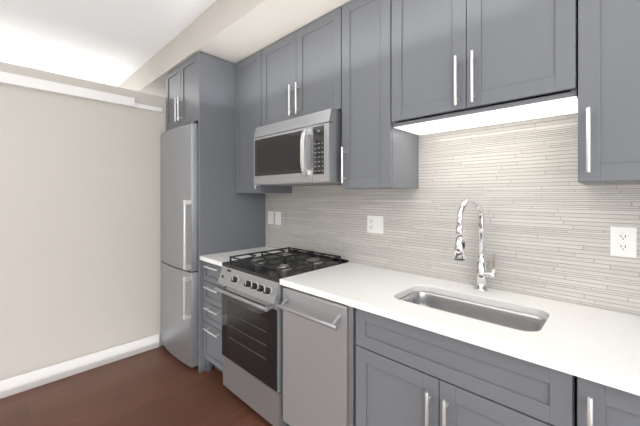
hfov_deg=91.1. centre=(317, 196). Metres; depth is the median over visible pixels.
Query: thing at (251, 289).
range
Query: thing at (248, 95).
upper cabinet
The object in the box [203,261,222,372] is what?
base cabinet
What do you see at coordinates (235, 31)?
soffit beam
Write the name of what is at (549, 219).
tile backsplash
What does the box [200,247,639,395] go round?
countertop
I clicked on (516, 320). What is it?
sink
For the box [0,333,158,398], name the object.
baseboard
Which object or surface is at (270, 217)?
switch plate
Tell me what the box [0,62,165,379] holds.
wall
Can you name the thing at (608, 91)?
upper cabinet
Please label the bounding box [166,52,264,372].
cabinet
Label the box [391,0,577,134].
upper cabinet
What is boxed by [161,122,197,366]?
fridge
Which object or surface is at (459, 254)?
faucet
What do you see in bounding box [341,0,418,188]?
upper cabinet
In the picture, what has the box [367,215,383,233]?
electrical outlet plate
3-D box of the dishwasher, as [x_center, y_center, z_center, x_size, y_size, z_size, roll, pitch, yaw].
[0.169,0.941,1.794,0.491,0.878,0.664,0,0,44]
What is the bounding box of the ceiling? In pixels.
[0,0,216,86]
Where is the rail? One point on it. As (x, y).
(43, 85)
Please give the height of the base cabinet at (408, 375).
0.882 m
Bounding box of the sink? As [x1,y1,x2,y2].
[399,291,546,331]
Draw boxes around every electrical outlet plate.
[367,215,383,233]
[610,226,636,257]
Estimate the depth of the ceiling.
2.65 m
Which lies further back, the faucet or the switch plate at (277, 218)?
the switch plate at (277, 218)
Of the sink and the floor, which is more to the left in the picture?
the floor
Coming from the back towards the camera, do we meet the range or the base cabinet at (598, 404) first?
the range
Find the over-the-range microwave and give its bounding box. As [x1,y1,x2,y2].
[254,108,341,185]
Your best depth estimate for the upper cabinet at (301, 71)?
2.08 m
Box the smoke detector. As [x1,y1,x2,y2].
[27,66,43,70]
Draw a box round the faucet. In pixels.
[454,197,495,291]
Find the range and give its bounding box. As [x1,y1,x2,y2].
[214,247,348,425]
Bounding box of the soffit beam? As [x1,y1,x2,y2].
[118,0,351,96]
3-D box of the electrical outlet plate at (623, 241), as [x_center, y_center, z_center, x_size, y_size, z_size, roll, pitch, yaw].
[1.218,0.182,1.249,0.075,0.118,0.009,0,0,44]
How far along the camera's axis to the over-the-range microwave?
1.98 m
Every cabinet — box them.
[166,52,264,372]
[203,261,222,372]
[236,50,291,192]
[262,7,341,125]
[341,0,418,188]
[356,308,576,425]
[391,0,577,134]
[577,377,639,425]
[578,0,639,184]
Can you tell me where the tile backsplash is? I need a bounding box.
[265,113,639,315]
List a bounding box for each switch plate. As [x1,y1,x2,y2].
[268,211,273,223]
[275,212,280,224]
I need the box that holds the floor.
[0,345,272,425]
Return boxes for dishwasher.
[276,287,355,425]
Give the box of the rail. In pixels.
[0,71,162,112]

